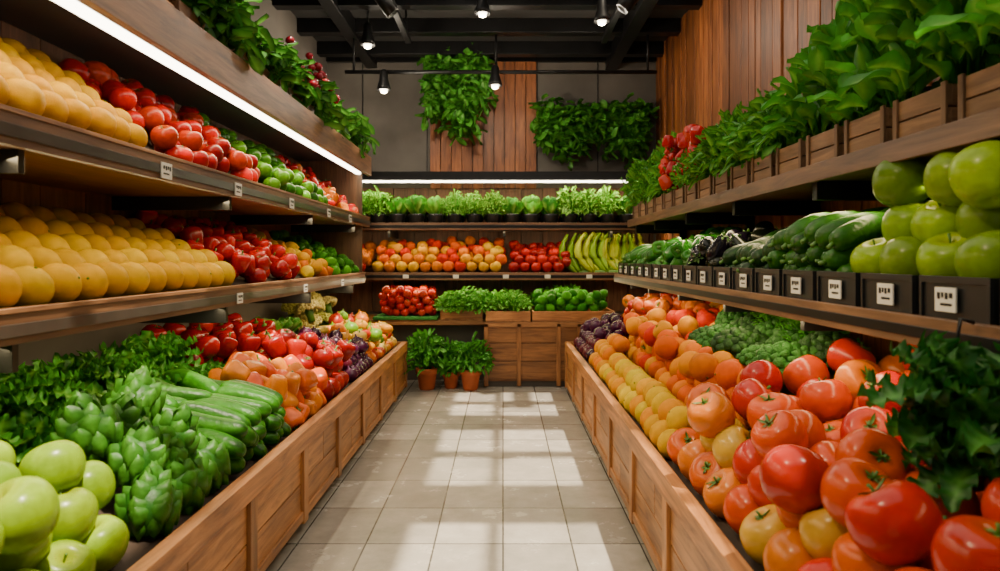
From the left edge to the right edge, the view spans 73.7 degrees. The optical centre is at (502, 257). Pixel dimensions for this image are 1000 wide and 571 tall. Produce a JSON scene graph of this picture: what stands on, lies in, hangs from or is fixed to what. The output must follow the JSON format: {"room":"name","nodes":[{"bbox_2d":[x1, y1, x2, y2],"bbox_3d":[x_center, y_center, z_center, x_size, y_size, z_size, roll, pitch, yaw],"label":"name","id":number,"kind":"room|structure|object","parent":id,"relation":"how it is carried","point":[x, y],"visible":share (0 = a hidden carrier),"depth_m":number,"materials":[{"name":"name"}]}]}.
{"room":"food shop","nodes":[
{"label":"food shop","id":0,"kind":"room"},
{"bbox_2d":[6,0,326,373],"bbox_3d":[-2.370,-0.600,3.600,0.100,4.200,10.400,0,0,0],"label":"wall","id":1,"kind":"structure","parent":0,"point":[280,23],"depth_m":5.83,"materials":[{"name":"wood"}]},
{"bbox_2d":[0,0,370,372],"bbox_3d":[-1.900,-0.380,4.050,0.840,1.520,6.900,0,0,0],"label":"shelf","id":2,"kind":"object","parent":1,"relation":"attached to","point":[48,163],"visible":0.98,"depth_m":3.42,"materials":[{"name":"brown wood"}]},
{"bbox_2d":[0,37,147,146],"bbox_3d":[-1.866,-0.695,1.873,0.617,0.480,2.462,0,0,0],"label":"pile","id":3,"kind":"object","parent":2,"relation":"in","point":[30,82],"visible":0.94,"depth_m":2.57,"materials":[{"name":"food"}]},
{"bbox_2d":[0,202,234,308],"bbox_3d":[-1.926,-0.030,2.369,0.692,0.438,3.450,0,0,0],"label":"pile","id":4,"kind":"object","parent":2,"relation":"in","point":[56,255],"visible":0.99,"depth_m":2.92,"materials":[{"name":"food"}]},
{"bbox_2d":[59,58,259,181],"bbox_3d":[-1.867,-0.731,3.890,0.663,0.607,1.407,0,0,0],"label":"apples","id":5,"kind":"object","parent":2,"relation":"in","point":[182,134],"visible":0.91,"depth_m":3.49,"materials":[{"name":"food"}]},
{"bbox_2d":[135,210,299,283],"bbox_3d":[-1.927,-0.063,4.751,0.694,0.514,1.487,0,0,0],"label":"pile","id":6,"kind":"object","parent":2,"relation":"in","point":[252,258],"visible":0.86,"depth_m":4.47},
{"bbox_2d":[169,0,356,144],"bbox_3d":[-1.775,-1.210,5.325,0.350,0.140,4.050,0,0,0],"label":"trough","id":7,"kind":"object","parent":2,"relation":"on","point":[179,5],"visible":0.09,"depth_m":3.48,"materials":[{"name":"brown wood"}]},
{"bbox_2d":[180,0,212,16],"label":"potted plant","id":8,"kind":"object","parent":7,"relation":"in","point":[198,8],"depth_m":3.43,"materials":[{"name":"green plant"}]},
{"bbox_2d":[218,0,259,8],"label":"potted plant","id":9,"kind":"object","parent":7,"relation":"in","point":[232,2],"depth_m":3.74,"materials":[{"name":"green plant"}]},
{"bbox_2d":[254,26,312,97],"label":"potted plant","id":10,"kind":"object","parent":7,"relation":"in","point":[264,50],"depth_m":4.51,"materials":[{"name":"green plant"}]},
{"bbox_2d":[285,36,339,103],"bbox_3d":[-1.543,-1.494,5.458,0.215,0.377,0.922,0,0,0],"label":"blossoms","id":11,"kind":"object","parent":10,"relation":"attached to","point":[321,75],"visible":0.51,"depth_m":5.42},
{"bbox_2d":[189,0,379,157],"bbox_3d":[-1.587,-1.269,5.408,0.594,0.588,3.984,0,0,0],"label":"trailing plants","id":12,"kind":"object","parent":7,"relation":"in","point":[235,19],"visible":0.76,"depth_m":4.55,"materials":[{"name":"green plant"}]},
{"bbox_2d":[200,113,327,203],"bbox_3d":[-1.866,-0.722,5.307,0.668,0.597,1.352,0,0,0],"label":"apples","id":13,"kind":"object","parent":2,"relation":"in","point":[274,173],"visible":0.66,"depth_m":5.08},
{"bbox_2d":[248,228,333,277],"bbox_3d":[-1.933,-0.037,5.909,0.714,0.460,0.819,0,0,0],"label":"pile","id":14,"kind":"object","parent":2,"relation":"in","point":[309,267],"visible":0.49,"depth_m":5.86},
{"bbox_2d":[269,230,358,274],"bbox_3d":[-1.927,-0.040,6.866,0.719,0.486,1.098,0,0,0],"label":"pile","id":15,"kind":"object","parent":2,"relation":"in","point":[341,264],"visible":0.62,"depth_m":6.73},
{"bbox_2d":[275,155,358,213],"bbox_3d":[-1.867,-0.707,6.724,0.678,0.582,1.393,0,0,0],"label":"peppers","id":16,"kind":"object","parent":2,"relation":"in","point":[334,199],"visible":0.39,"depth_m":6.64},
{"bbox_2d":[265,380,656,570],"bbox_3d":[-0.150,1.550,3.650,4.540,0.100,10.500,0,0,0],"label":"floor","id":17,"kind":"structure","parent":0,"point":[490,478],"depth_m":4.19,"materials":[{"name":"tile"}]},
{"bbox_2d":[16,325,406,570],"bbox_3d":[-1.688,1.091,4.050,1.225,0.818,6.980,0,0,0],"label":"bin","id":18,"kind":"object","parent":17,"relation":"on","point":[244,525],"visible":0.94,"depth_m":3.21,"materials":[{"name":"brown wood"}]},
{"bbox_2d":[0,440,129,570],"bbox_3d":[-1.693,0.661,1.453,1.110,0.638,1.587,0,0,0],"label":"apples","id":19,"kind":"object","parent":18,"relation":"in","point":[50,504],"visible":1,"depth_m":1.92,"materials":[{"name":"food"}]},
{"bbox_2d":[0,330,224,465],"bbox_3d":[-1.916,0.658,3.149,0.688,0.529,2.251,0,0,0],"label":"heap","id":20,"kind":"object","parent":18,"relation":"in","point":[31,397],"visible":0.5,"depth_m":2.98,"materials":[{"name":"green plant"}]},
{"bbox_2d":[47,366,230,541],"bbox_3d":[-1.392,0.744,2.589,0.526,0.564,0.714,0,0,0],"label":"pile","id":21,"kind":"object","parent":18,"relation":"in","point":[165,470],"visible":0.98,"depth_m":2.43,"materials":[{"name":"green plant"}]},
{"bbox_2d":[140,323,237,369],"bbox_3d":[-1.979,0.606,4.201,0.514,0.407,0.493,0,0,0],"label":"tomatoes","id":22,"kind":"object","parent":18,"relation":"in","point":[223,345],"visible":0.36,"depth_m":4.15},
{"bbox_2d":[95,366,290,474],"bbox_3d":[-1.487,0.782,3.295,0.719,0.392,0.865,0,0,0],"label":"pile","id":23,"kind":"object","parent":18,"relation":"in","point":[246,416],"visible":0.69,"depth_m":3.21,"materials":[{"name":"food"}]},
{"bbox_2d":[208,351,329,431],"bbox_3d":[-1.425,0.786,4.075,0.607,0.434,0.778,0,0,0],"label":"peppers","id":24,"kind":"object","parent":18,"relation":"in","point":[300,388],"visible":0.7,"depth_m":3.91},
{"bbox_2d":[184,313,355,401],"bbox_3d":[-1.692,0.692,4.827,1.124,0.586,0.770,0,0,0],"label":"bell peppers","id":25,"kind":"object","parent":18,"relation":"in","point":[257,335],"visible":0.62,"depth_m":4.64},
{"bbox_2d":[255,316,302,331],"bbox_3d":[-1.977,0.588,5.745,0.282,0.196,0.992,0,0,0],"label":"heap","id":26,"kind":"object","parent":18,"relation":"in","point":[290,323],"visible":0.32,"depth_m":5.91,"materials":[{"name":"green plant"}]},
{"bbox_2d":[281,291,336,330],"bbox_3d":[-1.985,0.588,6.907,0.468,0.476,1.016,0,0,0],"label":"pile","id":27,"kind":"object","parent":18,"relation":"in","point":[311,314],"visible":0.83,"depth_m":6.56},
{"bbox_2d":[297,326,373,382],"bbox_3d":[-1.432,0.772,5.597,0.584,0.420,0.804,0,0,0],"label":"onions","id":28,"kind":"object","parent":18,"relation":"in","point":[359,362],"visible":0.3,"depth_m":5.55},
{"bbox_2d":[316,309,396,362],"bbox_3d":[-1.445,0.753,6.712,0.625,0.446,1.425,0,0,0],"label":"apples","id":29,"kind":"object","parent":18,"relation":"in","point":[379,337],"visible":0.74,"depth_m":6.46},
{"bbox_2d":[404,328,451,390],"bbox_3d":[-0.867,1.144,7.626,0.647,0.712,0.701,0,0,0],"label":"potted plant","id":30,"kind":"object","parent":17,"relation":"on","point":[422,351],"visible":0.87,"depth_m":7.52,"materials":[{"name":"green plant"}]},
{"bbox_2d":[429,336,468,388],"bbox_3d":[-0.610,1.202,7.703,0.570,0.596,0.487,0,0,0],"label":"potted plant","id":31,"kind":"object","parent":17,"relation":"on","point":[450,379],"visible":0.39,"depth_m":7.61,"materials":[{"name":"green plant"}]},
{"bbox_2d":[445,331,494,390],"bbox_3d":[-0.379,1.167,7.595,0.587,0.666,0.497,0,0,-37],"label":"potted plant","id":32,"kind":"object","parent":17,"relation":"on","point":[470,377],"visible":0.98,"depth_m":7.51,"materials":[{"name":"green plant"}]},
{"bbox_2d":[348,314,622,386],"bbox_3d":[-0.150,1.120,8.240,4.260,0.760,1.080,0,0,0],"label":"display stand","id":33,"kind":"object","parent":17,"relation":"on","point":[531,353],"visible":0.4,"depth_m":7.72,"materials":[{"name":"brown wood"}]},
{"bbox_2d":[373,313,439,319],"bbox_3d":[-1.165,0.719,8.210,0.770,0.038,0.580,0,0,0],"label":"mat","id":34,"kind":"object","parent":33,"relation":"on","point":[382,316],"visible":0.76,"depth_m":7.92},
{"bbox_2d":[379,284,437,315],"bbox_3d":[-1.153,0.519,8.213,0.698,0.381,0.480,0,0,0],"label":"tomatoes","id":35,"kind":"object","parent":34,"relation":"on","point":[395,300],"visible":0.99,"depth_m":8.03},
{"bbox_2d":[440,309,483,319],"bbox_3d":[-0.495,0.678,8.235,0.510,0.120,0.530,0,0,0],"label":"wooden tray","id":36,"kind":"object","parent":33,"relation":"on","point":[470,315],"visible":0.59,"depth_m":7.97,"materials":[{"name":"brown wood"}]},
{"bbox_2d":[432,286,533,314],"bbox_3d":[-0.257,0.522,8.136,1.276,0.378,0.901,0,0,2],"label":"heap","id":37,"kind":"object","parent":36,"relation":"in","point":[465,300],"visible":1,"depth_m":7.92,"materials":[{"name":"green plant"}]},
{"bbox_2d":[486,306,530,321],"bbox_3d":[0.060,0.678,8.110,0.520,0.120,0.780,0,0,0],"label":"wooden tray","id":38,"kind":"object","parent":33,"relation":"on","point":[499,315],"visible":0.76,"depth_m":7.72,"materials":[{"name":"brown wood"}]},
{"bbox_2d":[530,306,614,321],"bbox_3d":[0.820,0.678,8.110,0.960,0.120,0.780,0,0,0],"label":"wooden tray","id":39,"kind":"object","parent":33,"relation":"on","point":[536,316],"visible":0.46,"depth_m":7.72,"materials":[{"name":"brown wood"}]},
{"bbox_2d":[527,283,596,307],"bbox_3d":[0.726,0.476,8.263,0.942,0.319,0.760,0,0,0],"label":"heap","id":40,"kind":"object","parent":39,"relation":"on","point":[565,288],"visible":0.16,"depth_m":8.25,"materials":[{"name":"green plant"}]},
{"bbox_2d":[533,288,607,310],"bbox_3d":[0.804,0.508,7.970,0.887,0.280,0.456,0,0,0],"label":"pile","id":41,"kind":"object","parent":39,"relation":"in","point":[550,300],"visible":0.96,"depth_m":7.82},
{"bbox_2d":[565,342,779,570],"bbox_3d":[1.343,1.083,4.050,1.295,0.834,6.980,0,0,0],"label":"bin","id":42,"kind":"object","parent":17,"relation":"on","point":[675,524],"visible":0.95,"depth_m":3.19,"materials":[{"name":"brown wood"}]},
{"bbox_2d":[573,312,628,361],"bbox_3d":[1.029,0.786,6.786,0.546,0.419,1.271,0,0,0],"label":"onions","id":43,"kind":"object","parent":42,"relation":"in","point":[592,330],"visible":0.73,"depth_m":6.64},
{"bbox_2d":[589,334,629,374],"bbox_3d":[0.922,0.818,5.752,0.315,0.343,0.704,0,0,0],"label":"pile","id":44,"kind":"object","parent":42,"relation":"in","point":[615,343],"visible":0.73,"depth_m":5.53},
{"bbox_2d":[599,353,691,458],"bbox_3d":[0.872,0.865,4.278,0.239,0.258,2.152,0,0,0],"label":"pile","id":45,"kind":"object","parent":42,"relation":"in","point":[659,413],"visible":0.94,"depth_m":3.84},
{"bbox_2d":[622,293,704,319],"bbox_3d":[1.626,0.565,6.787,0.656,0.576,1.255,0,0,0],"label":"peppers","id":46,"kind":"object","parent":42,"relation":"in","point":[668,302],"visible":0.27,"depth_m":6.52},
{"bbox_2d":[622,301,722,378],"bbox_3d":[1.499,0.613,5.461,0.904,0.596,1.384,0,0,0],"label":"pile","id":47,"kind":"object","parent":42,"relation":"in","point":[643,333],"visible":0.45,"depth_m":5.27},
{"bbox_2d":[654,335,747,429],"bbox_3d":[1.185,0.720,3.970,0.311,0.390,1.537,0,0,0],"label":"pile","id":48,"kind":"object","parent":42,"relation":"in","point":[688,365],"visible":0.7,"depth_m":3.91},
{"bbox_2d":[687,309,877,395],"bbox_3d":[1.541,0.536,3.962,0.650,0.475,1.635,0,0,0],"label":"heap","id":49,"kind":"object","parent":42,"relation":"in","point":[734,333],"visible":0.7,"depth_m":3.63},
{"bbox_2d":[667,338,999,570],"bbox_3d":[1.354,0.633,1.927,1.198,0.715,2.546,0,0,0],"label":"tomatoes","id":50,"kind":"object","parent":42,"relation":"in","point":[817,482],"visible":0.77,"depth_m":1.93,"materials":[{"name":"food"}]},
{"bbox_2d":[857,318,999,513],"bbox_3d":[1.193,0.405,1.742,0.461,0.497,0.594,0,0,0],"label":"leafy greens","id":51,"kind":"object","parent":50,"relation":"on","point":[948,417],"visible":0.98,"depth_m":1.68,"materials":[{"name":"green plant"}]},
{"bbox_2d":[290,10,687,40],"bbox_3d":[-0.150,-2.745,3.650,4.540,0.190,10.500,0,0,0],"label":"ceiling","id":52,"kind":"structure","parent":0,"point":[298,13],"depth_m":7.45,"materials":[{"name":"paint"}]},
{"bbox_2d":[360,10,374,48],"bbox_3d":[-1.400,-2.430,6.900,0.160,0.540,0.160,0,0,0],"label":"pendant lamp","id":53,"kind":"object","parent":52,"relation":"hanging from","point":[367,41],"visible":1,"depth_m":6.86,"materials":[{"name":"metal"}]},
{"bbox_2d":[414,43,498,145],"bbox_3d":[-0.579,-2.068,8.458,1.086,1.304,0.690,0,0,-8],"label":"hanging plant","id":54,"kind":"object","parent":52,"relation":"hanging from","point":[464,93],"visible":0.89,"depth_m":8.35,"materials":[{"name":"green plant"}]},
{"bbox_2d":[474,0,490,17],"bbox_3d":[-0.200,-2.520,6.500,0.160,0.360,0.160,0,0,0],"label":"pendant lamp","id":55,"kind":"object","parent":52,"relation":"hanging from","point":[482,9],"visible":1,"depth_m":6.45,"materials":[{"name":"metal"}]},
{"bbox_2d":[272,0,702,69],"bbox_3d":[-0.150,-2.590,7.300,4.340,0.220,3.000,0,0,0],"label":"ceiling beam","id":56,"kind":"structure","parent":52,"relation":"attached to","point":[341,22],"depth_m":7.50,"materials":[{"name":"metal"}]},
{"bbox_2d":[345,35,656,73],"bbox_3d":[-0.025,-2.389,7.600,3.550,0.582,0.044,0,0,0],"label":"rail","id":57,"kind":"object","parent":52,"relation":"hanging from","point":[353,71],"visible":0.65,"depth_m":7.58,"materials":[{"name":"metal"}]},
{"bbox_2d":[377,69,390,93],"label":"pendant lamp","id":58,"kind":"object","parent":57,"relation":"hanging from","point":[383,86],"visible":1,"depth_m":7.51,"materials":[{"name":"metal"}]},
{"bbox_2d":[488,65,501,88],"bbox_3d":[-0.090,-2.050,7.550,0.160,0.280,0.160,0,0,0],"label":"pendant lamp","id":59,"kind":"object","parent":57,"relation":"hanging from","point":[494,82],"visible":1,"depth_m":7.50,"materials":[{"name":"metal"}]},
{"bbox_2d":[392,0,620,42],"bbox_3d":[0.035,-2.540,3.950,2.230,0.320,6.900,0,0,0],"label":"track","id":60,"kind":"object","parent":52,"relation":"attached to","point":[609,27],"visible":0.67,"depth_m":6.90,"materials":[{"name":"metal"}]},
{"bbox_2d":[375,0,398,18],"bbox_3d":[-1.050,-2.283,5.997,0.227,0.244,0.130,0,0,-12],"label":"track spotlight","id":61,"kind":"object","parent":60,"relation":"attached to","point":[388,7],"visible":1,"depth_m":5.95,"materials":[{"name":"metal"}]},
{"bbox_2d":[616,0,638,13],"bbox_3d":[1.121,-2.283,5.902,0.231,0.241,0.139,0,0,0],"label":"track spotlight","id":62,"kind":"object","parent":60,"relation":"attached to","point":[624,6],"visible":1,"depth_m":5.86,"materials":[{"name":"metal"}]},
{"bbox_2d":[594,0,609,25],"bbox_3d":[0.970,-2.490,6.550,0.160,0.420,0.160,0,0,0],"label":"pendant lamp","id":63,"kind":"object","parent":52,"relation":"hanging from","point":[601,17],"visible":1,"depth_m":6.51,"materials":[{"name":"metal"}]},
{"bbox_2d":[327,62,655,313],"bbox_3d":[-0.150,-0.600,8.830,4.540,4.200,0.140,0,0,0],"label":"wall","id":64,"kind":"structure","parent":0,"point":[508,145],"depth_m":8.80,"materials":[{"name":"paint"}]},
{"bbox_2d":[330,171,652,310],"bbox_3d":[-0.150,-0.170,8.390,4.260,1.740,0.810,0,0,0],"label":"display shelf","id":65,"kind":"object","parent":64,"relation":"attached to","point":[365,297],"visible":0.43,"depth_m":8.76,"materials":[{"name":"brown wood"}]},
{"bbox_2d":[363,241,375,270],"bbox_3d":[-1.936,-0.022,8.381,0.630,0.392,0.635,0,0,0],"label":"apples","id":66,"kind":"object","parent":65,"relation":"on","point":[369,248],"visible":0.12,"depth_m":8.36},
{"bbox_2d":[372,236,506,271],"bbox_3d":[-0.775,-0.052,8.377,1.653,0.465,0.650,0,0,0],"label":"pile","id":67,"kind":"object","parent":65,"relation":"in","point":[401,255],"visible":1,"depth_m":8.19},
{"bbox_2d":[363,214,632,222],"bbox_3d":[-0.237,-0.467,8.330,3.725,0.140,0.495,0,0,0],"label":"pots","id":68,"kind":"object","parent":65,"relation":"on","point":[393,218],"visible":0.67,"depth_m":8.11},
{"bbox_2d":[363,184,636,220],"bbox_3d":[-0.275,-0.696,8.326,3.891,0.491,0.819,0,0,0],"label":"lettuce","id":69,"kind":"object","parent":68,"relation":"in","point":[579,204],"visible":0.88,"depth_m":8.12,"materials":[{"name":"green plant"}]},
{"bbox_2d":[509,240,570,271],"bbox_3d":[0.456,-0.029,8.384,0.776,0.416,0.635,0,0,0],"label":"apples","id":70,"kind":"object","parent":65,"relation":"on","point":[535,255],"visible":0.96,"depth_m":8.17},
{"bbox_2d":[559,232,644,271],"bbox_3d":[1.257,-0.058,8.319,1.127,0.543,0.354,0,0,-5],"label":"bunch","id":71,"kind":"object","parent":65,"relation":"on","point":[604,256],"visible":0.76,"depth_m":8.29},
{"bbox_2d":[326,57,656,62],"bbox_3d":[-0.150,-2.640,8.770,4.340,0.120,0.060,0,0,0],"label":"trim","id":72,"kind":"structure","parent":64,"relation":"attached to","point":[328,59],"depth_m":8.74,"materials":[{"name":"metal"}]},
{"bbox_2d":[528,93,599,170],"bbox_3d":[0.799,-1.580,8.500,0.957,0.982,0.511,0,0,3],"label":"ivy","id":73,"kind":"object","parent":64,"relation":"attached to","point":[552,122],"visible":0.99,"depth_m":8.44,"materials":[{"name":"green plant"}]},
{"bbox_2d":[590,92,658,168],"bbox_3d":[1.528,-1.615,8.494,0.926,0.963,0.502,0,0,0],"label":"ivy","id":74,"kind":"object","parent":64,"relation":"hanging from","point":[629,128],"visible":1,"depth_m":8.44,"materials":[{"name":"green plant"}]},
{"bbox_2d":[656,0,939,360],"bbox_3d":[2.060,-0.600,3.600,0.120,4.200,10.400,0,0,0],"label":"wall","id":75,"kind":"structure","parent":0,"point":[724,51],"depth_m":5.84,"materials":[{"name":"brown wood"}]},
{"bbox_2d":[614,86,999,353],"bbox_3d":[1.623,-0.230,4.050,0.755,1.140,6.900,0,0,0],"label":"shelf","id":76,"kind":"object","parent":75,"relation":"attached to","point":[847,177],"visible":0.62,"depth_m":3.06,"materials":[{"name":"brown wood"}]},
{"bbox_2d":[624,263,629,274],"bbox_3d":[1.597,0.128,6.930,0.646,0.150,0.300,0,0,0],"label":"crate","id":77,"kind":"object","parent":76,"relation":"on","point":[626,267],"visible":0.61,"depth_m":6.91,"materials":[{"name":"black plastic"}]},
{"bbox_2d":[621,239,668,269],"bbox_3d":[1.580,-0.014,6.630,0.653,0.364,1.398,0,0,0],"label":"pile","id":78,"kind":"object","parent":77,"relation":"in","point":[642,254],"visible":0.31,"depth_m":6.54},
{"bbox_2d":[636,264,643,276],"bbox_3d":[1.597,0.128,6.260,0.646,0.150,0.300,0,0,0],"label":"crate","id":79,"kind":"object","parent":76,"relation":"on","point":[640,271],"visible":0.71,"depth_m":6.22,"materials":[{"name":"black plastic"}]},
{"bbox_2d":[644,264,651,277],"bbox_3d":[1.597,0.128,5.925,0.646,0.150,0.300,0,0,0],"label":"crate","id":80,"kind":"object","parent":76,"relation":"on","point":[647,271],"visible":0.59,"depth_m":5.91,"materials":[{"name":"black plastic"}]},
{"bbox_2d":[646,198,657,214],"bbox_3d":[1.585,-0.489,6.410,0.350,0.155,0.288,0,0,0],"label":"planter box","id":81,"kind":"object","parent":76,"relation":"on","point":[650,205],"visible":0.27,"depth_m":6.42,"materials":[{"name":"brown wood"}]},
{"bbox_2d":[654,194,665,211],"bbox_3d":[1.585,-0.489,6.065,0.350,0.155,0.288,0,0,0],"label":"planter box","id":82,"kind":"object","parent":76,"relation":"on","point":[658,201],"visible":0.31,"depth_m":6.09,"materials":[{"name":"brown wood"}]},
{"bbox_2d":[652,264,669,279],"bbox_3d":[1.597,0.128,5.590,0.646,0.150,0.300,0,0,0],"label":"crate","id":83,"kind":"object","parent":76,"relation":"on","point":[656,268],"visible":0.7,"depth_m":5.54,"materials":[{"name":"black plastic"}]},
{"bbox_2d":[661,265,671,280],"bbox_3d":[1.597,0.128,5.255,0.646,0.150,0.300,0,0,0],"label":"crate","id":84,"kind":"object","parent":76,"relation":"on","point":[666,270],"visible":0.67,"depth_m":5.23,"materials":[{"name":"black plastic"}]},
{"bbox_2d":[652,226,742,264],"bbox_3d":[1.594,-0.060,5.460,0.629,0.405,1.013,0,0,0],"label":"peppers","id":85,"kind":"object","parent":84,"relation":"in","point":[674,251],"visible":0.29,"depth_m":5.30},
{"bbox_2d":[663,190,672,208],"bbox_3d":[1.585,-0.489,5.720,0.350,0.155,0.288,0,0,0],"label":"planter box","id":86,"kind":"object","parent":76,"relation":"on","point":[668,198],"visible":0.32,"depth_m":5.72,"materials":[{"name":"brown wood"}]},
{"bbox_2d":[672,265,683,282],"bbox_3d":[1.597,0.128,4.920,0.646,0.150,0.300,0,0,0],"label":"crate","id":87,"kind":"object","parent":76,"relation":"on","point":[677,270],"visible":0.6,"depth_m":4.90,"materials":[{"name":"black plastic"}]},
{"bbox_2d":[673,186,684,205],"bbox_3d":[1.585,-0.489,5.375,0.350,0.155,0.288,0,0,0],"label":"planter box","id":88,"kind":"object","parent":76,"relation":"on","point":[678,195],"visible":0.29,"depth_m":5.38,"materials":[{"name":"brown wood"}]},
{"bbox_2d":[684,265,696,284],"bbox_3d":[1.597,0.128,4.585,0.646,0.150,0.300,0,0,0],"label":"crate","id":89,"kind":"object","parent":76,"relation":"on","point":[690,272],"visible":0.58,"depth_m":4.56,"materials":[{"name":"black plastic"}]},
{"bbox_2d":[683,221,787,266],"bbox_3d":[1.612,-0.046,4.540,0.676,0.401,0.906,0,0,0],"label":"eggplants","id":90,"kind":"object","parent":89,"relation":"in","point":[709,251],"visible":0.41,"depth_m":4.29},
{"bbox_2d":[685,182,701,202],"bbox_3d":[1.585,-0.489,5.030,0.350,0.155,0.288,0,0,0],"label":"planter box","id":91,"kind":"object","parent":76,"relation":"on","point":[691,195],"visible":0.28,"depth_m":5.02,"materials":[{"name":"brown wood"}]},
{"bbox_2d":[658,124,705,192],"bbox_3d":[1.490,-0.790,5.390,0.347,0.550,1.205,0,0,-4],"label":"peppers","id":92,"kind":"object","parent":91,"relation":"in","point":[674,147],"visible":0.34,"depth_m":5.46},
{"bbox_2d":[697,266,712,286],"bbox_3d":[1.597,0.128,4.250,0.646,0.150,0.300,0,0,0],"label":"crate","id":93,"kind":"object","parent":76,"relation":"on","point":[704,273],"visible":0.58,"depth_m":4.23,"materials":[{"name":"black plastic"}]},
{"bbox_2d":[698,175,715,198],"bbox_3d":[1.585,-0.489,4.685,0.350,0.155,0.288,0,0,0],"label":"planter box","id":94,"kind":"object","parent":76,"relation":"on","point":[706,185],"visible":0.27,"depth_m":4.67,"materials":[{"name":"brown wood"}]},
{"bbox_2d":[713,267,731,288],"bbox_3d":[1.597,0.128,3.915,0.646,0.150,0.300,0,0,0],"label":"crate","id":95,"kind":"object","parent":76,"relation":"on","point":[722,276],"visible":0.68,"depth_m":3.88,"materials":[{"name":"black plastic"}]},
{"bbox_2d":[719,229,782,272],"bbox_3d":[1.583,-0.009,3.744,0.628,0.345,0.791,0,0,0],"label":"zucchini","id":96,"kind":"object","parent":95,"relation":"in","point":[752,254],"visible":0.2,"depth_m":3.71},
{"bbox_2d":[713,171,733,193],"bbox_3d":[1.585,-0.489,4.340,0.350,0.155,0.288,0,0,0],"label":"planter box","id":97,"kind":"object","parent":76,"relation":"on","point":[722,183],"visible":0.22,"depth_m":4.33,"materials":[{"name":"brown wood"}]},
{"bbox_2d":[730,160,754,188],"bbox_3d":[1.585,-0.489,3.995,0.350,0.155,0.288,0,0,0],"label":"planter box","id":98,"kind":"object","parent":76,"relation":"on","point":[741,177],"visible":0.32,"depth_m":3.99,"materials":[{"name":"brown wood"}]},
{"bbox_2d":[732,267,754,291],"bbox_3d":[1.597,0.128,3.580,0.646,0.150,0.300,0,0,0],"label":"crate","id":99,"kind":"object","parent":76,"relation":"on","point":[744,280],"visible":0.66,"depth_m":3.54,"materials":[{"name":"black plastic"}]},
{"bbox_2d":[751,152,780,182],"bbox_3d":[1.585,-0.489,3.650,0.350,0.155,0.288,0,0,0],"label":"planter box","id":100,"kind":"object","parent":76,"relation":"on","point":[766,168],"visible":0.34,"depth_m":3.63,"materials":[{"name":"brown wood"}]},
{"bbox_2d":[620,81,813,210],"bbox_3d":[1.571,-0.810,5.373,0.710,0.712,4.125,0,0,0],"label":"plants","id":101,"kind":"object","parent":100,"relation":"in","point":[738,138],"visible":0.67,"depth_m":4.23,"materials":[{"name":"green plant"}]},
{"bbox_2d":[755,268,787,295],"bbox_3d":[1.597,0.128,3.245,0.646,0.150,0.300,0,0,0],"label":"crate","id":102,"kind":"object","parent":76,"relation":"on","point":[767,280],"visible":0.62,"depth_m":3.21,"materials":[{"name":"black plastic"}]},
{"bbox_2d":[776,138,810,174],"bbox_3d":[1.585,-0.489,3.305,0.350,0.155,0.288,0,0,0],"label":"planter box","id":103,"kind":"object","parent":76,"relation":"on","point":[792,157],"visible":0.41,"depth_m":3.28,"materials":[{"name":"brown wood"}]},
{"bbox_2d":[782,270,816,300],"bbox_3d":[1.597,0.128,2.910,0.646,0.150,0.300,0,0,0],"label":"crate","id":104,"kind":"object","parent":76,"relation":"on","point":[801,284],"visible":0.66,"depth_m":2.88,"materials":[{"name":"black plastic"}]},
{"bbox_2d":[764,200,930,271],"bbox_3d":[1.587,-0.051,3.013,0.637,0.382,0.784,0,0,0],"label":"zucchini","id":105,"kind":"object","parent":104,"relation":"in","point":[824,241],"visible":0.44,"depth_m":2.86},
{"bbox_2d":[806,124,850,165],"bbox_3d":[1.585,-0.489,2.960,0.350,0.155,0.288,0,0,0],"label":"planter box","id":106,"kind":"object","parent":76,"relation":"on","point":[829,144],"visible":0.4,"depth_m":2.94,"materials":[{"name":"brown wood"}]},
{"bbox_2d":[817,271,860,306],"bbox_3d":[1.597,0.128,2.575,0.646,0.150,0.300,0,0,0],"label":"crate","id":107,"kind":"object","parent":76,"relation":"on","point":[844,288],"visible":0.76,"depth_m":2.54,"materials":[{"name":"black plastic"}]},
{"bbox_2d":[844,105,892,154],"bbox_3d":[1.585,-0.489,2.615,0.350,0.155,0.288,0,0,0],"label":"planter box","id":108,"kind":"object","parent":76,"relation":"on","point":[875,128],"visible":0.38,"depth_m":2.58,"materials":[{"name":"brown wood"}]},
{"bbox_2d":[861,273,918,314],"bbox_3d":[1.597,0.128,2.240,0.646,0.150,0.300,0,0,0],"label":"crate","id":109,"kind":"object","parent":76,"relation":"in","point":[888,292],"visible":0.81,"depth_m":2.20,"materials":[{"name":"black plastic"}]},
{"bbox_2d":[893,80,966,139],"bbox_3d":[1.585,-0.489,2.270,0.350,0.155,0.288,0,0,0],"label":"planter box","id":110,"kind":"object","parent":76,"relation":"on","point":[938,106],"visible":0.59,"depth_m":2.23,"materials":[{"name":"brown wood"}]},
{"bbox_2d":[919,275,999,325],"bbox_3d":[1.597,0.128,1.905,0.646,0.150,0.300,0,0,0],"label":"crate","id":111,"kind":"object","parent":76,"relation":"on","point":[977,299],"visible":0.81,"depth_m":1.88,"materials":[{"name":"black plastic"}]},
{"bbox_2d":[850,140,999,277],"bbox_3d":[1.602,-0.179,1.700,0.600,0.589,1.810,0,0,0],"label":"apples","id":112,"kind":"object","parent":111,"relation":"in","point":[956,232],"visible":0.94,"depth_m":2.10,"materials":[{"name":"food"}]},
{"bbox_2d":[958,63,999,119],"bbox_3d":[1.585,-0.489,1.925,0.350,0.155,0.288,0,0,0],"label":"planter box","id":113,"kind":"object","parent":76,"relation":"on","point":[981,89],"visible":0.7,"depth_m":1.99,"materials":[{"name":"brown wood"}]},
{"bbox_2d":[760,0,999,144],"bbox_3d":[1.552,-0.917,2.131,0.735,0.788,3.006,0,0,0],"label":"plants","id":114,"kind":"object","parent":113,"relation":"in","point":[873,54],"visible":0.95,"depth_m":2.52,"materials":[{"name":"green plant"}]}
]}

